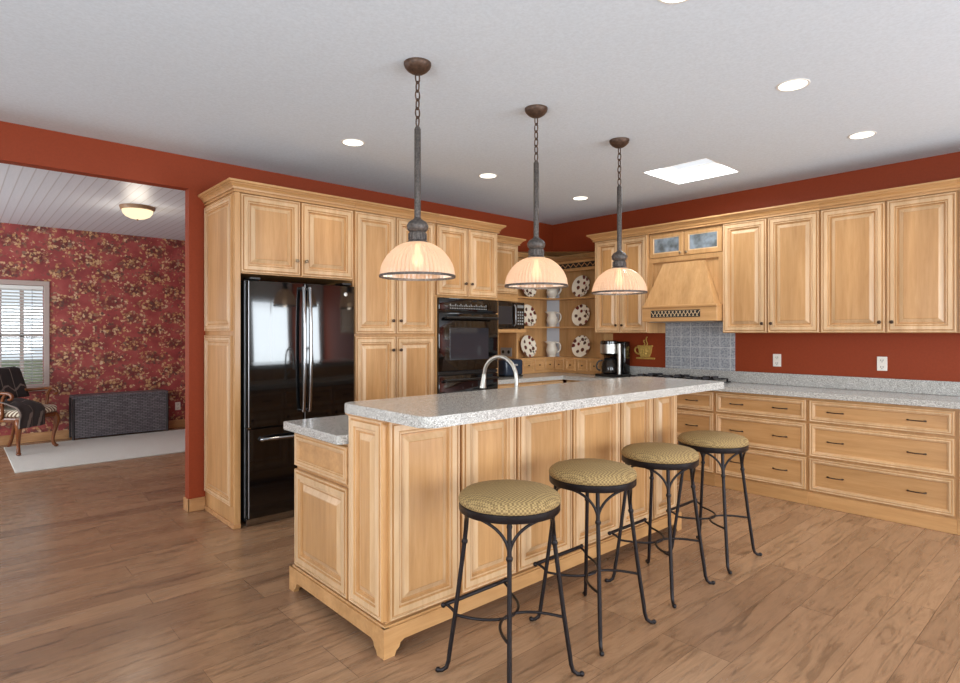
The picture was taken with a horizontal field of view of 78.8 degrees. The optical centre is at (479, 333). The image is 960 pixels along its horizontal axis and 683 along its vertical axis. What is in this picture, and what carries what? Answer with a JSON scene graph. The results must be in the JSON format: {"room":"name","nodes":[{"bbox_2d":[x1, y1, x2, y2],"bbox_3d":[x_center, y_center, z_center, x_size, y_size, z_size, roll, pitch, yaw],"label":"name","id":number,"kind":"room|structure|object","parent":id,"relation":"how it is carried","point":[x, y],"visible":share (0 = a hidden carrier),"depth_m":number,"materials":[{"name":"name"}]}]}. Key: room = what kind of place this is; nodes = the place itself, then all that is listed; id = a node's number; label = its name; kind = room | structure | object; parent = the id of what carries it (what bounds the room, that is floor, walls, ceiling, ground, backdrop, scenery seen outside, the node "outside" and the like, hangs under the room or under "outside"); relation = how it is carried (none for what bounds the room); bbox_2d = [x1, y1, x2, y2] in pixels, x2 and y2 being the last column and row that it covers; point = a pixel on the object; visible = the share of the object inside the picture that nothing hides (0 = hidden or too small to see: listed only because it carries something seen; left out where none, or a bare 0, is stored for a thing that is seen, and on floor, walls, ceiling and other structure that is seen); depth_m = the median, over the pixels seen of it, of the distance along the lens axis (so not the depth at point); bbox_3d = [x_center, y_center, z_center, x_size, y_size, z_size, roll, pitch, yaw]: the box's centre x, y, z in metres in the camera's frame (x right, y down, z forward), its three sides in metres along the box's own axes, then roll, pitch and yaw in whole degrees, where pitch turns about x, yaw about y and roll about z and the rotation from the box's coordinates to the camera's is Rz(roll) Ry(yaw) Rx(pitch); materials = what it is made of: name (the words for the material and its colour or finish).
{"room":"kitchen","nodes":[
{"label":"kitchen","id":0,"kind":"room"},
{"bbox_2d":[0,223,184,435],"bbox_3d":[-6.069,0.007,7.239,6.100,2.765,0.120,0,0,-42],"label":"wall","id":1,"kind":"structure","parent":0,"point":[117,301],"depth_m":8.01,"materials":[{"name":"paper"}]},
{"bbox_2d":[0,279,49,391],"bbox_3d":[-6.214,0.035,7.041,1.700,1.410,0.120,0,0,-42],"label":"window","id":2,"kind":"structure","parent":1,"relation":"in","point":[46,284],"depth_m":7.54,"materials":[{"name":"beige wood"}]},
{"bbox_2d":[0,284,42,382],"bbox_3d":[-6.214,0.022,7.041,1.532,1.256,0.049,0,0,-42],"label":"window blind","id":3,"kind":"object","parent":2,"relation":"attached to","point":[2,287],"visible":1,"depth_m":7.41,"materials":[{"name":"white plastic"}]},
{"bbox_2d":[0,419,184,444],"bbox_3d":[-6.024,1.333,7.188,5.900,0.115,0.016,0,0,-42],"label":"baseboard","id":4,"kind":"structure","parent":1,"relation":"attached to","point":[62,434],"depth_m":7.54,"materials":[{"name":"brown wood"}]},
{"bbox_2d":[175,402,179,409],"bbox_3d":[-4.453,1.073,8.613,0.072,0.116,0.008,0,0,-42],"label":"wall outlet","id":5,"kind":"object","parent":1,"relation":"attached to","point":[177,404],"visible":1,"depth_m":8.61,"materials":[{"name":"beige plastic"}]},
{"bbox_2d":[0,121,552,498],"bbox_3d":[-2.183,0.007,4.699,8.460,2.765,0.120,0,0,-42],"label":"wall","id":6,"kind":"structure","parent":0,"point":[20,145],"depth_m":4.56,"materials":[{"name":"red paint"}]},
{"bbox_2d":[183,496,204,511],"bbox_3d":[-2.253,1.340,4.612,0.132,0.100,0.115,0,0,-42],"label":"baseboard","id":7,"kind":"structure","parent":6,"relation":"attached to","point":[195,504],"depth_m":4.57,"materials":[{"name":"brown wood"}]},
{"bbox_2d":[0,0,959,240],"bbox_3d":[-0.936,-1.435,3.318,8.460,0.120,12.780,0,0,-42],"label":"ceiling","id":8,"kind":"structure","parent":0,"point":[276,86],"depth_m":3.35,"materials":[{"name":"white paint"}]},
{"bbox_2d":[119,203,155,220],"bbox_3d":[-3.728,-1.298,6.363,0.344,0.153,0.344,0,0,-42],"label":"ceiling lamp","id":9,"kind":"object","parent":8,"relation":"attached to","point":[138,212],"visible":1,"depth_m":6.26,"materials":[{"name":"white glass"}]},
{"bbox_2d":[341,139,364,146],"bbox_3d":[-0.915,-1.373,4.214,0.170,0.004,0.170,0,0,-42],"label":"recessed light","id":10,"kind":"object","parent":8,"relation":"in","point":[349,142],"visible":1,"depth_m":4.20,"materials":[{"name":"white paint"}]},
{"bbox_2d":[379,57,455,280],"bbox_3d":[-0.318,-0.829,2.981,0.390,1.092,0.390,0,0,-42],"label":"pendant lamp","id":11,"kind":"object","parent":8,"relation":"hanging from","point":[416,259],"visible":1,"depth_m":2.92,"materials":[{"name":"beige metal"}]},
{"bbox_2d":[478,173,497,178],"bbox_3d":[0.070,-1.373,5.103,0.170,0.004,0.170,0,0,-42],"label":"recessed light","id":12,"kind":"object","parent":8,"relation":"in","point":[484,175],"visible":1,"depth_m":5.08,"materials":[{"name":"white"}]},
{"bbox_2d":[504,104,567,288],"bbox_3d":[0.344,-0.829,3.579,0.390,1.092,0.390,0,0,-42],"label":"pendant lamp","id":13,"kind":"object","parent":8,"relation":"hanging from","point":[536,271],"visible":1,"depth_m":3.52,"materials":[{"name":"white glass"}]},
{"bbox_2d":[572,196,588,199],"bbox_3d":[1.022,-1.373,5.950,0.170,0.004,0.170,0,0,-42],"label":"recessed light","id":14,"kind":"object","parent":8,"relation":"in","point":[577,197],"visible":1,"depth_m":5.95,"materials":[{"name":"white"}]},
{"bbox_2d":[592,137,647,294],"bbox_3d":[0.993,-0.829,4.166,0.390,1.092,0.390,0,0,-42],"label":"pendant lamp","id":15,"kind":"object","parent":8,"relation":"hanging from","point":[618,280],"visible":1,"depth_m":4.11,"materials":[{"name":"white glass"}]},
{"bbox_2d":[658,0,687,3],"bbox_3d":[0.795,-1.373,2.356,0.170,0.004,0.170,0,0,-42],"label":"recessed light","id":16,"kind":"object","parent":8,"relation":"in","point":[661,1],"visible":1,"depth_m":2.42,"materials":[{"name":"white"}]},
{"bbox_2d":[643,158,739,183],"bbox_3d":[1.803,-1.448,4.992,0.600,0.145,0.580,0,0,-42],"label":"window","id":17,"kind":"structure","parent":8,"relation":"attached to","point":[705,168],"depth_m":5.22,"materials":[{"name":"white glass"}]},
{"bbox_2d":[776,78,810,91],"bbox_3d":[1.734,-1.373,3.238,0.170,0.004,0.170,0,0,-42],"label":"recessed light","id":18,"kind":"object","parent":8,"relation":"in","point":[799,83],"visible":1,"depth_m":3.23,"materials":[{"name":"white"}]},
{"bbox_2d":[848,131,876,138],"bbox_3d":[2.650,-1.373,4.055,0.170,0.004,0.170,0,0,-42],"label":"recessed light","id":19,"kind":"object","parent":8,"relation":"in","point":[864,134],"visible":1,"depth_m":4.05,"materials":[{"name":"white"}]},
{"bbox_2d":[0,427,959,682],"bbox_3d":[-0.936,1.440,3.318,8.460,0.100,12.780,0,0,-42],"label":"floor","id":20,"kind":"structure","parent":0,"point":[106,576],"depth_m":2.96,"materials":[{"name":"brown wood"}]},
{"bbox_2d":[4,429,184,472],"bbox_3d":[-4.242,1.384,7.279,2.535,0.012,1.710,0,0,-42],"label":"rug","id":21,"kind":"object","parent":20,"relation":"on","point":[33,457],"visible":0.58,"depth_m":6.93,"materials":[{"name":"white carpet"}]},
{"bbox_2d":[0,387,59,455],"bbox_3d":[-5.470,0.916,6.854,0.678,0.962,0.685,0,0,3],"label":"armchair","id":22,"kind":"object","parent":21,"relation":"on","point":[8,414],"visible":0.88,"depth_m":6.93,"materials":[{"name":"brown wood"}]},
{"bbox_2d":[0,366,29,399],"bbox_3d":[-5.688,0.691,6.888,0.294,0.564,0.629,0,0,3],"label":"blanket","id":23,"kind":"object","parent":22,"relation":"on","point":[12,381],"visible":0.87,"depth_m":7.03,"materials":[{"name":"black fabric"}]},
{"bbox_2d":[0,398,44,428],"bbox_3d":[-5.345,0.912,6.689,0.508,0.316,0.372,0,0,3],"label":"blanket","id":24,"kind":"object","parent":22,"relation":"on","point":[31,413],"visible":0.94,"depth_m":6.65,"materials":[{"name":"black fabric"}]},
{"bbox_2d":[0,404,56,417],"bbox_3d":[-5.406,0.907,6.851,0.515,0.090,0.560,0,0,3],"label":"seat cushion","id":25,"kind":"object","parent":22,"relation":"on","point":[9,412],"depth_m":6.69,"materials":[{"name":"beige fabric"}]},
{"bbox_2d":[69,389,168,440],"bbox_3d":[-4.913,1.095,7.987,1.132,0.565,0.300,0,0,-42],"label":"wicker trunk","id":26,"kind":"object","parent":21,"relation":"on","point":[110,413],"visible":1,"depth_m":7.86,"materials":[{"name":"black wicker"}]},
{"bbox_2d":[204,192,240,529],"bbox_3d":[-1.943,0.193,4.388,0.058,2.394,0.657,0,0,-42],"label":"end panel","id":27,"kind":"object","parent":20,"relation":"on","point":[222,217],"visible":1,"depth_m":4.29,"materials":[{"name":"brown wood"}]},
{"bbox_2d":[198,177,356,284],"bbox_3d":[-1.605,-0.757,4.662,1.008,0.655,0.703,0,0,-42],"label":"upper cabinet","id":28,"kind":"object","parent":27,"relation":"attached to","point":[291,235],"visible":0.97,"depth_m":4.44,"materials":[{"name":"brown wood"}]},
{"bbox_2d":[241,277,353,526],"bbox_3d":[-1.536,0.492,4.668,0.861,1.795,0.753,0,0,-42],"label":"refrigerator","id":29,"kind":"object","parent":20,"relation":"on","point":[297,339],"visible":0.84,"depth_m":4.33,"materials":[{"name":"black metal"}]},
{"bbox_2d":[324,200,438,400],"bbox_3d":[-0.917,0.152,5.284,0.842,2.475,0.703,0,0,-42],"label":"pantry cabinet","id":30,"kind":"object","parent":20,"relation":"on","point":[394,319],"visible":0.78,"depth_m":5.01,"materials":[{"name":"brown wood"}]},
{"bbox_2d":[434,214,505,393],"bbox_3d":[-0.287,0.152,5.854,0.853,2.475,0.703,0,0,-42],"label":"tall cabinet","id":31,"kind":"object","parent":20,"relation":"on","point":[470,245],"visible":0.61,"depth_m":5.60,"materials":[{"name":"brown wood"}]},
{"bbox_2d":[437,297,498,393],"bbox_3d":[-0.289,0.332,5.813,0.752,1.322,0.686,0,0,-42],"label":"wall oven","id":32,"kind":"object","parent":31,"relation":"in","point":[467,329],"visible":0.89,"depth_m":5.57,"materials":[{"name":"black"}]},
{"bbox_2d":[289,395,681,659],"bbox_3d":[0.190,0.879,3.665,2.475,1.021,0.954,0,0,-42],"label":"kitchen island","id":33,"kind":"object","parent":20,"relation":"on","point":[379,521],"visible":0.69,"depth_m":2.84,"materials":[{"name":"brown wood"}]},
{"bbox_2d":[283,415,348,444],"bbox_3d":[0.071,0.498,3.777,2.520,0.044,0.614,0,0,-42],"label":"island countertop","id":34,"kind":"structure","parent":33,"relation":"on","point":[331,429],"depth_m":2.98,"materials":[{"name":"white stone"}]},
{"bbox_2d":[480,355,517,387],"bbox_3d":[0.147,0.307,3.772,0.120,0.337,0.365,0,0,-42],"label":"faucet","id":35,"kind":"object","parent":34,"relation":"on","point":[483,379],"visible":0.59,"depth_m":3.76,"materials":[{"name":"silver metal"}]},
{"bbox_2d":[344,376,723,428],"bbox_3d":[0.501,0.346,3.317,2.500,0.046,0.660,0,0,-42],"label":"island countertop","id":36,"kind":"structure","parent":33,"relation":"on","point":[468,407],"depth_m":2.84,"materials":[{"name":"white stone"}]},
{"bbox_2d":[435,479,584,682],"bbox_3d":[0.120,1.008,2.382,0.436,0.765,0.435,0,0,-42],"label":"bar stool","id":37,"kind":"object","parent":20,"relation":"on","point":[509,502],"visible":1,"depth_m":2.29,"materials":[{"name":"black metal"}]},
{"bbox_2d":[458,479,560,515],"bbox_3d":[0.120,0.654,2.382,0.416,0.059,0.416,0,0,-42],"label":"seat cushion","id":38,"kind":"object","parent":37,"relation":"on","point":[503,497],"depth_m":2.27,"materials":[{"name":"beige fabric"}]},
{"bbox_2d":[498,379,562,388],"bbox_3d":[0.362,0.956,6.483,1.065,0.868,0.639,0,0,-42],"label":"base cabinet","id":39,"kind":"object","parent":20,"relation":"on","point":[550,381],"visible":0.06,"depth_m":6.27,"materials":[{"name":"brown wood"}]},
{"bbox_2d":[498,366,959,408],"bbox_3d":[2.009,0.444,5.040,1.572,0.152,4.985,0,0,-42],"label":"countertop","id":40,"kind":"structure","parent":39,"relation":"on","point":[925,393],"depth_m":4.95,"materials":[{"name":"white stone"}]},
{"bbox_2d":[498,359,522,376],"bbox_3d":[0.329,0.380,6.416,0.280,0.192,0.190,0,0,-42],"label":"toaster","id":41,"kind":"object","parent":40,"relation":"on","point":[504,368],"visible":0.64,"depth_m":6.33,"materials":[{"name":"blue metal"}]},
{"bbox_2d":[497,235,525,358],"bbox_3d":[0.144,-0.288,6.433,0.673,1.524,0.420,0,0,-42],"label":"cabinet","id":42,"kind":"object","parent":40,"relation":"on","point":[507,247],"visible":0.33,"depth_m":6.42,"materials":[{"name":"brown wood"}]},
{"bbox_2d":[501,347,511,356],"bbox_3d":[0.297,0.214,6.670,0.009,0.100,0.180,0,0,-42],"label":"wall outlet","id":43,"kind":"object","parent":42,"relation":"attached to","point":[504,351],"visible":0.93,"depth_m":6.66,"materials":[{"name":"grey plastic"}]},
{"bbox_2d":[498,302,523,328],"bbox_3d":[0.165,-0.190,6.414,0.585,0.295,0.402,0,0,-42],"label":"microwave","id":44,"kind":"object","parent":42,"relation":"on","point":[510,314],"visible":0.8,"depth_m":6.33,"materials":[{"name":"black"}]},
{"bbox_2d":[498,329,525,332],"bbox_3d":[0.133,-0.024,6.424,0.645,0.037,0.420,0,0,-42],"label":"shelf","id":45,"kind":"object","parent":42,"relation":"attached to","point":[499,330],"depth_m":6.34,"materials":[{"name":"brown wood"}]},
{"bbox_2d":[518,252,612,374],"bbox_3d":[0.876,-0.228,6.762,0.947,1.403,0.915,0,0,-42],"label":"hutch","id":46,"kind":"object","parent":40,"relation":"on","point":[574,265],"visible":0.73,"depth_m":7.04,"materials":[{"name":"brown wood"}]},
{"bbox_2d":[521,335,536,356],"bbox_3d":[0.585,0.154,7.005,0.265,0.259,0.063,0,0,-42],"label":"plate","id":47,"kind":"object","parent":46,"relation":"on","point":[528,345],"visible":1,"depth_m":7.02,"materials":[{"name":"white ceramic"}]},
{"bbox_2d":[522,289,536,296],"bbox_3d":[0.585,-0.563,7.005,0.265,0.259,0.064,0,0,-40],"label":"plate","id":48,"kind":"object","parent":46,"relation":"on","point":[529,292],"visible":0.26,"depth_m":7.00,"materials":[{"name":"white ceramic"}]},
{"bbox_2d":[524,305,536,325],"bbox_3d":[0.585,-0.215,7.005,0.265,0.259,0.063,0,0,-43],"label":"plate","id":49,"kind":"object","parent":46,"relation":"on","point":[530,317],"visible":0.9,"depth_m":7.03,"materials":[{"name":"white ceramic"}]},
{"bbox_2d":[545,341,560,356],"bbox_3d":[0.894,0.196,7.203,0.164,0.187,0.147,0,0,39],"label":"pitcher","id":50,"kind":"object","parent":46,"relation":"on","point":[551,349],"visible":1,"depth_m":7.17,"materials":[{"name":"white ceramic"}]},
{"bbox_2d":[546,311,561,326],"bbox_3d":[0.903,-0.173,7.238,0.164,0.187,0.147,0,0,39],"label":"pitcher","id":51,"kind":"object","parent":46,"relation":"on","point":[552,320],"visible":1,"depth_m":7.20,"materials":[{"name":"white ceramic"}]},
{"bbox_2d":[546,288,561,297],"bbox_3d":[0.903,-0.521,7.238,0.164,0.187,0.147,0,0,39],"label":"pitcher","id":52,"kind":"object","parent":46,"relation":"on","point":[551,293],"visible":0.45,"depth_m":7.20,"materials":[{"name":"white ceramic"}]},
{"bbox_2d":[518,296,594,299],"bbox_3d":[0.873,-0.419,6.770,0.917,0.018,0.873,0,0,-42],"label":"shelf","id":53,"kind":"object","parent":46,"relation":"attached to","point":[519,297],"depth_m":7.06,"materials":[{"name":"brown wood"}]},
{"bbox_2d":[524,326,594,327],"bbox_3d":[0.873,-0.071,6.770,0.917,0.018,0.873,0,0,-42],"label":"shelf","id":54,"kind":"object","parent":46,"relation":"attached to","point":[524,326],"depth_m":6.96,"materials":[{"name":"brown wood"}]},
{"bbox_2d":[572,335,589,356],"bbox_3d":[1.204,0.154,6.984,0.067,0.259,0.263,0,0,-37],"label":"plate","id":55,"kind":"object","parent":46,"relation":"on","point":[581,344],"visible":1,"depth_m":6.99,"materials":[{"name":"white ceramic"}]},
{"bbox_2d":[572,304,589,325],"bbox_3d":[1.204,-0.215,6.984,0.063,0.259,0.264,0,0,-42],"label":"plate","id":56,"kind":"object","parent":46,"relation":"on","point":[581,313],"visible":1,"depth_m":6.99,"materials":[{"name":"white ceramic"}]},
{"bbox_2d":[572,275,589,296],"bbox_3d":[1.204,-0.563,6.984,0.063,0.259,0.265,0,0,-42],"label":"plate","id":57,"kind":"object","parent":46,"relation":"on","point":[580,286],"visible":1,"depth_m":6.99,"materials":[{"name":"white ceramic"}]},
{"bbox_2d":[595,340,630,377],"bbox_3d":[1.468,0.278,6.448,0.295,0.395,0.280,0,0,-42],"label":"coffee maker","id":58,"kind":"object","parent":40,"relation":"on","point":[616,363],"visible":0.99,"depth_m":6.39,"materials":[{"name":"black plastic"}]},
{"bbox_2d":[629,373,730,382],"bbox_3d":[1.971,0.447,5.851,0.470,0.058,0.880,0,0,-42],"label":"gas cooktop","id":59,"kind":"object","parent":40,"relation":"in","point":[712,378],"visible":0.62,"depth_m":5.78,"materials":[{"name":"black metal"}]},
{"bbox_2d":[529,458,655,655],"bbox_3d":[0.539,1.008,2.808,0.436,0.765,0.435,0,0,-42],"label":"bar stool","id":60,"kind":"object","parent":20,"relation":"on","point":[586,475],"visible":0.97,"depth_m":2.72,"materials":[{"name":"brown metal"}]},
{"bbox_2d":[549,458,636,485],"bbox_3d":[0.539,0.654,2.808,0.416,0.059,0.416,0,0,-42],"label":"seat cushion","id":61,"kind":"object","parent":60,"relation":"on","point":[581,471],"depth_m":2.69,"materials":[{"name":"beige fabric"}]},
{"bbox_2d":[604,442,714,607],"bbox_3d":[0.998,1.008,3.247,0.436,0.765,0.435,0,0,-42],"label":"bar stool","id":62,"kind":"object","parent":20,"relation":"on","point":[650,456],"visible":0.91,"depth_m":3.17,"materials":[{"name":"brown metal"}]},
{"bbox_2d":[621,442,699,463],"bbox_3d":[0.998,0.654,3.247,0.416,0.059,0.416,0,0,-42],"label":"seat cushion","id":63,"kind":"object","parent":62,"relation":"on","point":[644,452],"depth_m":3.13,"materials":[{"name":"beige fabric"}]},
{"bbox_2d":[677,391,714,485],"bbox_3d":[2.165,0.956,5.634,0.548,0.868,0.442,0,0,-42],"label":"base cabinet","id":64,"kind":"object","parent":20,"relation":"on","point":[695,411],"visible":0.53,"depth_m":5.42,"materials":[{"name":"brown wood"}]},
{"bbox_2d":[665,430,761,573],"bbox_3d":[1.457,1.008,3.662,0.436,0.765,0.435,0,0,-42],"label":"bar stool","id":65,"kind":"object","parent":20,"relation":"on","point":[705,442],"visible":0.88,"depth_m":3.57,"materials":[{"name":"brown metal"}]},
{"bbox_2d":[678,430,748,447],"bbox_3d":[1.457,0.654,3.662,0.416,0.059,0.416,0,0,-42],"label":"seat cushion","id":66,"kind":"object","parent":65,"relation":"on","point":[698,438],"depth_m":3.54,"materials":[{"name":"beige fabric"}]},
{"bbox_2d":[715,391,807,504],"bbox_3d":[2.573,0.956,5.182,0.548,0.868,0.777,0,0,-42],"label":"base cabinet","id":67,"kind":"object","parent":20,"relation":"on","point":[775,427],"visible":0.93,"depth_m":4.96,"materials":[{"name":"brown wood"}]},
{"bbox_2d":[808,398,956,534],"bbox_3d":[3.151,0.956,4.543,0.548,0.868,0.946,0,0,-42],"label":"base cabinet","id":68,"kind":"object","parent":20,"relation":"on","point":[896,463],"visible":0.98,"depth_m":4.34,"materials":[{"name":"brown wood"}]},
{"bbox_2d":[957,409,959,534],"bbox_3d":[3.765,0.956,3.863,0.548,0.868,0.885,0,0,-42],"label":"base cabinet","id":69,"kind":"object","parent":20,"relation":"on","point":[958,410],"visible":1,"depth_m":4.03,"materials":[{"name":"brown wood"}]},
{"bbox_2d":[553,152,959,382],"bbox_3d":[3.670,0.007,4.455,0.100,2.765,8.090,0,0,-42],"label":"wall","id":70,"kind":"structure","parent":0,"point":[912,356],"depth_m":5.17,"materials":[{"name":"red paint"}]},
{"bbox_2d":[586,226,664,332],"bbox_3d":[1.585,-0.548,6.381,0.406,1.093,0.739,0,0,-42],"label":"upper cabinet","id":71,"kind":"object","parent":70,"relation":"attached to","point":[613,313],"visible":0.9,"depth_m":6.22,"materials":[{"name":"brown wood"}]},
{"bbox_2d":[634,337,654,359],"bbox_3d":[1.803,0.160,6.423,0.028,0.250,0.258,0,0,-42],"label":"plaque","id":72,"kind":"object","parent":70,"relation":"attached to","point":[645,351],"visible":1,"depth_m":6.41,"materials":[{"name":"gold metal"}]},
{"bbox_2d":[637,345,652,356],"bbox_3d":[1.812,0.197,6.415,0.025,0.127,0.188,0,0,-42],"label":"cup","id":73,"kind":"object","parent":72,"relation":"on","point":[644,350],"depth_m":6.40,"materials":[{"name":"gold metal"}]},
{"bbox_2d":[642,215,722,322],"bbox_3d":[2.074,-0.602,5.799,0.460,0.987,0.780,0,0,-42],"label":"range hood","id":74,"kind":"object","parent":70,"relation":"attached to","point":[686,266],"visible":0.98,"depth_m":5.66,"materials":[{"name":"brown wood"}]},
{"bbox_2d":[651,309,699,317],"bbox_3d":[1.889,-0.190,5.672,0.004,0.070,0.520,0,0,-42],"label":"vent grille","id":75,"kind":"object","parent":74,"relation":"attached to","point":[655,313],"depth_m":5.66,"materials":[{"name":"beige"}]},
{"bbox_2d":[665,322,734,370],"bbox_3d":[2.232,0.128,5.963,0.012,0.480,0.743,0,0,-42],"label":"tile backsplash","id":76,"kind":"structure","parent":70,"relation":"attached to","point":[703,345],"depth_m":5.95,"materials":[{"name":"grey tile"}]},
{"bbox_2d":[719,200,820,332],"bbox_3d":[2.632,-0.548,5.222,0.406,1.093,0.825,0,0,-42],"label":"upper cabinet","id":77,"kind":"object","parent":70,"relation":"attached to","point":[772,255],"visible":0.98,"depth_m":5.09,"materials":[{"name":"brown wood"}]},
{"bbox_2d":[773,354,780,366],"bbox_3d":[2.744,0.250,5.400,0.008,0.116,0.072,0,0,-42],"label":"wall outlet","id":78,"kind":"object","parent":70,"relation":"attached to","point":[776,357],"visible":1,"depth_m":5.39,"materials":[{"name":"beige plastic"}]},
{"bbox_2d":[629,366,959,395],"bbox_3d":[2.892,0.422,5.221,0.020,0.108,4.070,0,0,-42],"label":"backsplash","id":79,"kind":"structure","parent":70,"relation":"attached to","point":[949,388],"depth_m":5.09,"materials":[{"name":"grey stone"}]},
{"bbox_2d":[877,357,886,370],"bbox_3d":[3.295,0.250,4.790,0.008,0.116,0.072,0,0,-42],"label":"wall outlet","id":80,"kind":"object","parent":70,"relation":"attached to","point":[881,361],"visible":1,"depth_m":4.79,"materials":[{"name":"beige plastic"}]},
{"bbox_2d":[817,178,958,332],"bbox_3d":[3.208,-0.548,4.585,0.406,1.093,0.892,0,0,-42],"label":"upper cabinet","id":81,"kind":"object","parent":70,"relation":"attached to","point":[890,257],"visible":1,"depth_m":4.44,"materials":[{"name":"brown wood"}]},
{"bbox_2d":[956,178,959,332],"bbox_3d":[4.079,-0.548,3.621,0.406,1.093,1.705,0,0,-42],"label":"upper cabinet","id":82,"kind":"object","parent":70,"relation":"attached to","point":[957,179],"visible":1,"depth_m":4.17,"materials":[{"name":"brown wood"}]},
{"label":"outside","id":83,"kind":"structure","parent":0,"visible":0},
{"bbox_2d":[2,359,42,383],"bbox_3d":[-1.676,1.640,1.855,60.000,0.100,85.000,0,0,-42],"label":"ground","id":84,"kind":"structure","parent":83,"point":[17,359],"depth_m":26.33,"materials":[{"name":"green plant"}]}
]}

